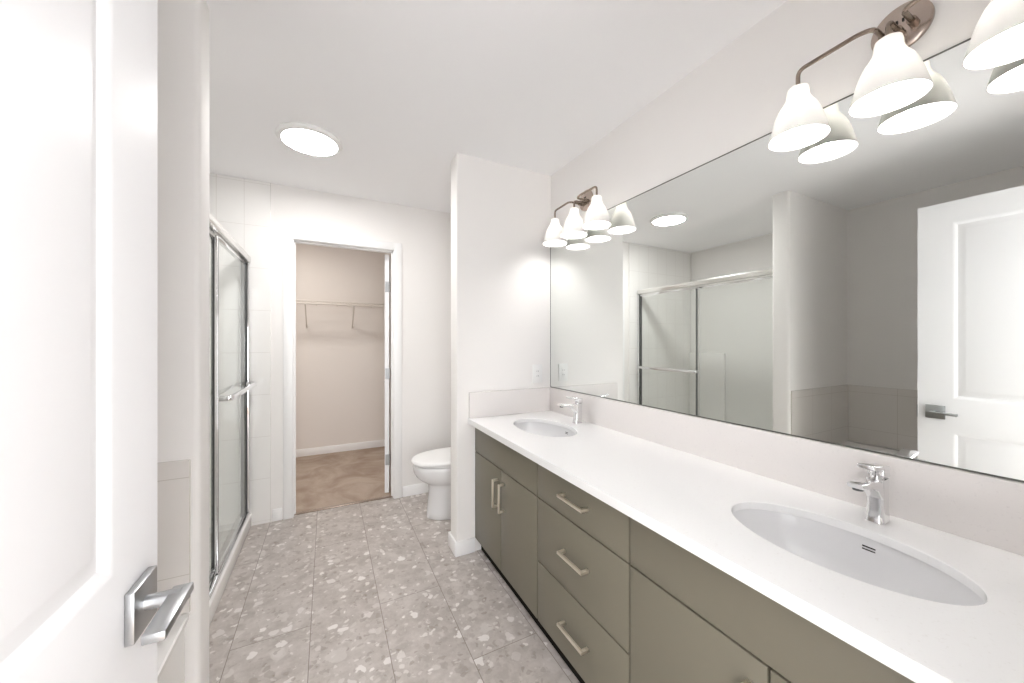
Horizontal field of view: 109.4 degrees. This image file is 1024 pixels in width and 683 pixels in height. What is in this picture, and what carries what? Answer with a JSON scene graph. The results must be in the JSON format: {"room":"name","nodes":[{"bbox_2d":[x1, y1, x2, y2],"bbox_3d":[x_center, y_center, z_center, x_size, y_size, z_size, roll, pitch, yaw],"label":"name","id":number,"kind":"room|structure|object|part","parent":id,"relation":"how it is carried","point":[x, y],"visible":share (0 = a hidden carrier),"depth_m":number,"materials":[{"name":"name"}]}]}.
{"room":"bathroom","nodes":[
{"label":"bathroom","id":0,"kind":"room"},
{"bbox_2d":[157,0,208,682],"bbox_3d":[-1.505,0.076,0.969,1.078,2.440,0.120,0,0,-27],"label":"wall","id":1,"kind":"structure","parent":0,"point":[182,25],"depth_m":1.15,"materials":[{"name":"white paint"}]},
{"bbox_2d":[157,459,190,614],"bbox_3d":[-1.418,0.611,0.942,0.899,0.480,0.008,0,0,-27],"label":"tiled wall","id":2,"kind":"structure","parent":1,"relation":"attached to","point":[173,477],"depth_m":1.12,"materials":[{"name":"beige tile"}]},
{"bbox_2d":[296,243,390,449],"bbox_3d":[-2.050,0.076,4.326,2.474,2.440,0.130,0,0,-27],"label":"wall","id":3,"kind":"structure","parent":0,"point":[340,368],"depth_m":4.26,"materials":[{"name":"white paint"}]},
{"bbox_2d":[296,439,384,456],"bbox_3d":[-1.973,1.252,4.285,2.374,0.088,0.012,0,0,-27],"label":"baseboard","id":4,"kind":"structure","parent":3,"relation":"attached to","point":[378,443],"depth_m":4.25,"materials":[{"name":"white paint"}]},
{"bbox_2d":[296,300,384,328],"bbox_3d":[-1.906,-0.299,4.153,2.365,0.290,0.310,0,0,-27],"label":"wire shelf","id":5,"kind":"object","parent":3,"relation":"attached to","point":[371,305],"visible":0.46,"depth_m":4.03,"materials":[{"name":"white metal"}]},
{"bbox_2d":[271,183,450,521],"bbox_3d":[-1.468,0.076,2.809,2.814,2.440,0.100,0,0,-27],"label":"wall","id":6,"kind":"structure","parent":0,"point":[424,235],"depth_m":3.05,"materials":[{"name":"white paint"}]},
{"bbox_2d":[209,173,270,527],"bbox_3d":[-2.207,0.077,2.371,1.056,2.439,0.008,0,0,-27],"label":"tiled wall","id":7,"kind":"structure","parent":6,"relation":"attached to","point":[242,206],"depth_m":2.52,"materials":[{"name":"white tile"}]},
{"bbox_2d":[272,508,281,521],"bbox_3d":[-1.700,1.252,2.628,0.060,0.088,0.012,0,0,-27],"label":"baseboard","id":8,"kind":"structure","parent":6,"relation":"attached to","point":[276,513],"depth_m":2.62,"materials":[{"name":"white paint"}]},
{"bbox_2d":[283,229,401,519],"bbox_3d":[-1.320,0.238,2.884,0.839,2.116,0.128,0,0,-27],"label":"door frame","id":9,"kind":"structure","parent":6,"relation":"attached to","point":[290,237],"depth_m":2.71,"materials":[{"name":"white paint"}]},
{"bbox_2d":[384,255,390,492],"bbox_3d":[-1.139,0.270,3.407,0.159,2.028,0.670,0,0,-13],"label":"door","id":10,"kind":"structure","parent":6,"relation":"in","point":[387,381],"depth_m":3.09,"materials":[{"name":"white paint"}]},
{"bbox_2d":[403,483,428,496],"bbox_3d":[-0.551,1.252,3.213,0.812,0.088,0.012,0,0,-27],"label":"baseboard","id":11,"kind":"structure","parent":6,"relation":"attached to","point":[420,488],"depth_m":3.07,"materials":[{"name":"white paint"}]},
{"bbox_2d":[209,446,579,682],"bbox_3d":[-1.103,1.333,2.092,3.014,0.086,4.970,0,0,-27],"label":"floor","id":12,"kind":"structure","parent":0,"point":[376,591],"depth_m":1.80,"materials":[{"name":"tile"}]},
{"bbox_2d":[157,613,189,682],"bbox_3d":[-1.085,1.074,0.288,0.900,0.444,1.457,0,0,-27],"label":"bathtub","id":13,"kind":"object","parent":12,"relation":"on","point":[171,650],"visible":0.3,"depth_m":1.05,"materials":[{"name":"white plastic"}]},
{"bbox_2d":[209,513,250,626],"bbox_3d":[-1.913,1.247,1.673,0.942,0.098,1.500,0,0,-27],"label":"shower tray","id":14,"kind":"object","parent":12,"relation":"on","point":[224,530],"visible":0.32,"depth_m":2.08,"materials":[{"name":"white plastic"}]},
{"bbox_2d":[209,211,256,600],"bbox_3d":[-1.509,0.299,1.879,0.112,1.796,1.500,0,0,-27],"label":"shower enclosure","id":15,"kind":"object","parent":14,"relation":"on","point":[218,234],"visible":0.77,"depth_m":1.98,"materials":[{"name":"silver metal"}]},
{"bbox_3d":[-1.677,-0.535,2.184,0.014,0.018,0.731,0,0,-27],"label":"rail","id":16,"kind":"part","parent":15,"relation":"part of","materials":[{"name":"silver metal"}]},
{"bbox_3d":[-1.677,1.176,2.184,0.014,0.011,0.731,0,0,-27],"label":"rail","id":17,"kind":"part","parent":15,"relation":"part of","materials":[{"name":"silver metal"}]},
{"bbox_2d":[294,495,392,514],"bbox_3d":[-1.318,1.292,2.881,0.707,0.009,0.030,0,0,-27],"label":"threshold","id":18,"kind":"object","parent":12,"relation":"on","point":[388,496],"visible":1,"depth_m":2.86,"materials":[{"name":"brown metal"}]},
{"bbox_2d":[411,447,450,519],"bbox_3d":[-0.366,0.911,2.812,0.810,0.770,0.420,0,0,-27],"label":"toilet","id":19,"kind":"object","parent":12,"relation":"on","point":[432,467],"visible":0.4,"depth_m":2.64,"materials":[{"name":"white ceramic"}]},
{"bbox_3d":[-0.466,0.864,2.761,0.584,0.030,0.382,0,0,-27],"label":"lid","id":20,"kind":"part","parent":19,"relation":"part of","materials":[{"name":"white plastic"}]},
{"bbox_3d":[-0.460,0.888,2.764,0.550,0.016,0.348,0,0,-27],"label":"seat","id":21,"kind":"part","parent":19,"relation":"part of","materials":[{"name":"white plastic"}]},
{"bbox_2d":[475,428,545,635],"bbox_3d":[0.172,0.894,2.031,0.589,0.805,0.748,0,0,-27],"label":"vanity cabinet","id":22,"kind":"object","parent":12,"relation":"on","point":[506,480],"visible":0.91,"depth_m":1.82,"materials":[{"name":"green"}]},
{"bbox_3d":[-0.136,0.943,2.082,0.019,0.531,0.370,0,0,-27],"label":"door","id":23,"kind":"part","parent":22,"relation":"part of","materials":[{"name":"brown"}]},
{"bbox_3d":[-0.092,0.807,1.938,0.034,0.150,0.011,0,0,-27],"label":"handle","id":24,"kind":"part","parent":22,"relation":"part of","materials":[{"name":"silver metal"}]},
{"bbox_3d":[-0.057,0.807,1.869,0.034,0.150,0.011,0,0,-27],"label":"handle","id":25,"kind":"part","parent":22,"relation":"part of","materials":[{"name":"silver metal"}]},
{"bbox_3d":[0.034,0.943,1.749,0.019,0.531,0.366,0,0,-27],"label":"door","id":26,"kind":"part","parent":22,"relation":"part of","materials":[{"name":"brown"}]},
{"bbox_2d":[538,464,631,682],"bbox_3d":[0.465,0.894,1.456,0.589,0.805,0.539,0,0,-27],"label":"vanity cabinet","id":27,"kind":"object","parent":12,"relation":"on","point":[584,565],"visible":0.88,"depth_m":1.29,"materials":[{"name":"green"}]},
{"bbox_3d":[0.219,1.079,1.327,0.034,0.011,0.150,0,0,-27],"label":"handle","id":28,"kind":"part","parent":27,"relation":"part of","materials":[{"name":"silver metal"}]},
{"bbox_3d":[0.219,0.804,1.327,0.034,0.011,0.150,0,0,-27],"label":"handle","id":29,"kind":"part","parent":27,"relation":"part of","materials":[{"name":"silver metal"}]},
{"bbox_3d":[0.219,0.587,1.327,0.034,0.011,0.150,0,0,-27],"label":"handle","id":30,"kind":"part","parent":27,"relation":"part of","materials":[{"name":"silver metal"}]},
{"bbox_3d":[0.241,1.080,1.342,0.019,0.256,0.533,0,0,-27],"label":"drawer","id":31,"kind":"part","parent":27,"relation":"part of","materials":[{"name":"brown"}]},
{"bbox_3d":[0.241,0.591,1.342,0.019,0.161,0.533,0,0,-27],"label":"drawer","id":32,"kind":"part","parent":27,"relation":"part of","materials":[{"name":"brown"}]},
{"bbox_2d":[630,518,914,682],"bbox_3d":[0.764,0.894,0.870,0.589,0.805,0.776,0,0,-27],"label":"vanity cabinet","id":33,"kind":"object","parent":12,"relation":"on","point":[692,621],"visible":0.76,"depth_m":0.86,"materials":[{"name":"green"}]},
{"bbox_3d":[0.452,0.943,0.928,0.019,0.531,0.382,0,0,-27],"label":"door","id":34,"kind":"part","parent":33,"relation":"part of","materials":[{"name":"brown"}]},
{"bbox_2d":[468,410,1023,682],"bbox_3d":[0.471,0.484,1.434,0.605,0.031,2.084,0,0,-27],"label":"countertop","id":35,"kind":"structure","parent":33,"relation":"on","point":[690,500],"depth_m":0.82,"materials":[{"name":"white stone"}]},
{"bbox_2d":[469,387,549,417],"bbox_3d":[-0.004,0.390,2.351,0.579,0.156,0.018,0,0,-27],"label":"side splash","id":36,"kind":"object","parent":35,"relation":"on","point":[502,402],"visible":1,"depth_m":2.33,"materials":[{"name":"stone"}]},
{"bbox_2d":[515,422,575,436],"bbox_3d":[0.175,0.566,2.003,0.344,0.152,0.532,0,0,-27],"label":"undermount sink","id":37,"kind":"object","parent":35,"relation":"in","point":[539,428],"visible":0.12,"depth_m":2.19,"materials":[{"name":"white ceramic"}]},
{"bbox_2d":[557,397,582,423],"bbox_3d":[0.335,0.391,2.078,0.158,0.154,0.041,0,0,-27],"label":"faucet","id":38,"kind":"object","parent":35,"relation":"on","point":[576,407],"visible":1,"depth_m":2.08,"materials":[{"name":"silver metal"}]},
{"bbox_3d":[0.322,0.389,2.072,0.129,0.079,0.036,0,0,-27],"label":"spout","id":39,"kind":"part","parent":38,"relation":"part of","materials":[{"name":"silver metal"}]},
{"bbox_3d":[0.361,0.334,2.092,0.098,0.041,0.036,0,0,-27],"label":"lever","id":40,"kind":"part","parent":38,"relation":"part of","materials":[{"name":"silver metal"}]},
{"bbox_2d":[733,509,983,605],"bbox_3d":[0.755,0.566,0.854,0.344,0.152,0.508,0,0,-27],"label":"undermount sink","id":41,"kind":"object","parent":35,"relation":"in","point":[858,557],"visible":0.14,"depth_m":0.92,"materials":[{"name":"white ceramic"}]},
{"bbox_2d":[847,463,890,524],"bbox_3d":[0.917,0.391,0.932,0.158,0.154,0.041,0,0,-27],"label":"faucet","id":42,"kind":"object","parent":35,"relation":"on","point":[875,485],"visible":1,"depth_m":0.94,"materials":[{"name":"silver metal"}]},
{"bbox_3d":[0.904,0.389,0.925,0.129,0.079,0.036,0,0,-27],"label":"spout","id":43,"kind":"part","parent":42,"relation":"part of","materials":[{"name":"silver metal"}]},
{"bbox_3d":[0.943,0.334,0.945,0.098,0.041,0.036,0,0,-27],"label":"lever","id":44,"kind":"part","parent":42,"relation":"part of","materials":[{"name":"silver metal"}]},
{"bbox_3d":[0.628,0.943,0.583,0.019,0.531,0.382,0,0,-27],"label":"door","id":45,"kind":"part","parent":33,"relation":"part of","materials":[{"name":"brown"}]},
{"bbox_2d":[206,0,786,212],"bbox_3d":[-1.103,-1.184,2.092,3.014,0.080,4.970,0,0,-27],"label":"ceiling","id":46,"kind":"structure","parent":0,"point":[405,87],"depth_m":1.56,"materials":[{"name":"white paint"}]},
{"bbox_2d":[275,122,342,156],"bbox_3d":[-1.137,-1.131,2.045,0.330,0.026,0.330,0,0,-27],"label":"recessed light","id":47,"kind":"object","parent":46,"relation":"in","point":[305,138],"visible":1,"depth_m":2.01,"materials":[{"name":"white plastic"}]},
{"bbox_2d":[282,129,336,154],"bbox_3d":[-1.137,-1.122,2.045,0.273,0.005,0.273,0,0,-13],"label":"diffuser","id":48,"kind":"object","parent":47,"relation":"attached to","point":[305,141],"depth_m":2.03,"materials":[{"name":"white plastic"}]},
{"bbox_2d":[451,153,550,550],"bbox_3d":[-0.062,0.076,2.403,0.676,2.440,0.125,0,0,-27],"label":"wall partition","id":49,"kind":"structure","parent":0,"point":[501,213],"depth_m":2.30,"materials":[{"name":"white paint"}]},
{"bbox_2d":[448,531,474,556],"bbox_3d":[-0.067,1.252,2.401,0.688,0.088,0.149,0,0,-27],"label":"baseboard","id":50,"kind":"structure","parent":49,"relation":"attached to","point":[460,548],"depth_m":2.21,"materials":[{"name":"white paint"}]},
{"bbox_2d":[532,364,541,382],"bbox_3d":[0.172,0.214,2.447,0.076,0.124,0.008,0,0,-27],"label":"wall outlet","id":51,"kind":"object","parent":49,"relation":"attached to","point":[537,368],"visible":1,"depth_m":2.44,"materials":[{"name":"white plastic"}]},
{"bbox_2d":[535,369,539,378],"bbox_3d":[0.173,0.214,2.445,0.034,0.068,0.003,0,0,-27],"label":"receptacle","id":52,"kind":"object","parent":51,"relation":"attached to","point":[537,371],"depth_m":2.44,"materials":[{"name":"white plastic"}]},
{"bbox_2d":[551,0,991,470],"bbox_3d":[0.195,0.076,2.754,0.100,2.440,4.970,0,0,-27],"label":"wall","id":53,"kind":"structure","parent":0,"point":[735,98],"depth_m":1.34,"materials":[{"name":"white paint"}]},
{"bbox_2d":[543,186,610,246],"bbox_3d":[0.369,-0.759,2.115,0.169,0.279,0.549,0,0,-27],"label":"vanity light","id":54,"kind":"object","parent":53,"relation":"attached to","point":[597,217],"visible":1,"depth_m":2.07,"materials":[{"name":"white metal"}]},
{"bbox_3d":[0.271,-0.698,2.288,0.151,0.157,0.151,0,0,-27],"label":"lamp shade","id":55,"kind":"part","parent":54,"relation":"part of","materials":[{"name":"white glass"}]},
{"bbox_3d":[0.345,-0.803,2.228,0.090,0.065,0.187,0,0,-27],"label":"arm","id":56,"kind":"part","parent":54,"relation":"part of","materials":[{"name":"brown metal"}]},
{"bbox_3d":[0.361,-0.698,2.110,0.151,0.157,0.151,0,0,-27],"label":"lamp shade","id":57,"kind":"part","parent":54,"relation":"part of","materials":[{"name":"white glass"}]},
{"bbox_3d":[0.396,-0.801,2.128,0.090,0.060,0.019,0,0,-27],"label":"arm","id":58,"kind":"part","parent":54,"relation":"part of","materials":[{"name":"brown metal"}]},
{"bbox_3d":[0.446,-0.805,2.030,0.090,0.069,0.187,0,0,-27],"label":"arm","id":59,"kind":"part","parent":54,"relation":"part of","materials":[{"name":"brown metal"}]},
{"bbox_3d":[0.451,-0.698,1.934,0.151,0.157,0.151,0,0,-27],"label":"lamp shade","id":60,"kind":"part","parent":54,"relation":"part of","materials":[{"name":"white glass"}]},
{"bbox_2d":[550,387,1023,555],"bbox_3d":[0.732,0.390,1.567,0.019,0.156,2.084,0,0,-27],"label":"backsplash","id":61,"kind":"structure","parent":53,"relation":"attached to","point":[985,509],"depth_m":1.08,"materials":[{"name":"stone"}]},
{"bbox_2d":[550,38,1023,482],"bbox_3d":[0.738,-0.208,1.571,0.006,1.036,2.079,0,0,-27],"label":"wall mirror","id":62,"kind":"object","parent":53,"relation":"attached to","point":[860,286],"visible":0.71,"depth_m":1.09,"materials":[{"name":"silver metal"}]},
{"bbox_2d":[768,0,1023,151],"bbox_3d":[0.971,-0.759,0.933,0.169,0.279,0.549,0,0,-27],"label":"vanity light","id":63,"kind":"object","parent":53,"relation":"attached to","point":[895,77],"visible":1,"depth_m":0.93,"materials":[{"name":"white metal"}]},
{"bbox_3d":[0.873,-0.702,1.107,0.060,0.109,0.060,0,0,-27],"label":"bulb","id":64,"kind":"part","parent":63,"relation":"part of","materials":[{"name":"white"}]},
{"bbox_3d":[0.873,-0.698,1.107,0.151,0.157,0.151,0,0,-27],"label":"lamp shade","id":65,"kind":"part","parent":63,"relation":"part of","materials":[{"name":"white glass"}]},
{"bbox_3d":[0.947,-0.803,1.046,0.090,0.065,0.187,0,0,-27],"label":"arm","id":66,"kind":"part","parent":63,"relation":"part of","materials":[{"name":"brown metal"}]},
{"bbox_3d":[0.964,-0.702,0.929,0.060,0.109,0.060,0,0,-27],"label":"bulb","id":67,"kind":"part","parent":63,"relation":"part of","materials":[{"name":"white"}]},
{"bbox_3d":[0.964,-0.698,0.929,0.151,0.157,0.151,0,0,-27],"label":"lamp shade","id":68,"kind":"part","parent":63,"relation":"part of","materials":[{"name":"white glass"}]},
{"bbox_3d":[0.998,-0.801,0.946,0.090,0.060,0.019,0,0,-27],"label":"arm","id":69,"kind":"part","parent":63,"relation":"part of","materials":[{"name":"brown metal"}]},
{"bbox_3d":[1.048,-0.805,0.848,0.090,0.069,0.187,0,0,-27],"label":"arm","id":70,"kind":"part","parent":63,"relation":"part of","materials":[{"name":"brown metal"}]},
{"bbox_3d":[1.053,-0.698,0.752,0.151,0.157,0.151,0,0,-27],"label":"lamp shade","id":71,"kind":"part","parent":63,"relation":"part of","materials":[{"name":"white glass"}]},
{"bbox_3d":[1.053,-0.702,0.752,0.060,0.109,0.060,0,0,-27],"label":"bulb","id":72,"kind":"part","parent":63,"relation":"part of","materials":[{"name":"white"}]},
{"bbox_3d":[-0.007,0.076,-0.060,2.814,2.440,0.140,0,0,-27],"label":"wall","id":73,"kind":"structure","parent":0,"visible":0},
{"bbox_2d":[0,0,193,682],"bbox_3d":[-0.427,0.264,0.237,0.159,2.040,0.778,0,0,-26],"label":"door","id":74,"kind":"structure","parent":73,"relation":"in","point":[80,599],"depth_m":0.41,"materials":[{"name":"white paint"}]},
{"bbox_3d":[-0.543,0.384,0.532,0.011,0.072,0.072,0,0,-26],"label":"handle","id":75,"kind":"part","parent":74,"relation":"part of","materials":[{"name":"silver metal"}]},
{"bbox_3d":[-0.500,0.384,0.513,0.051,0.021,0.099,0,0,-26],"label":"lever","id":76,"kind":"part","parent":74,"relation":"part of","materials":[{"name":"silver metal"}]}
]}

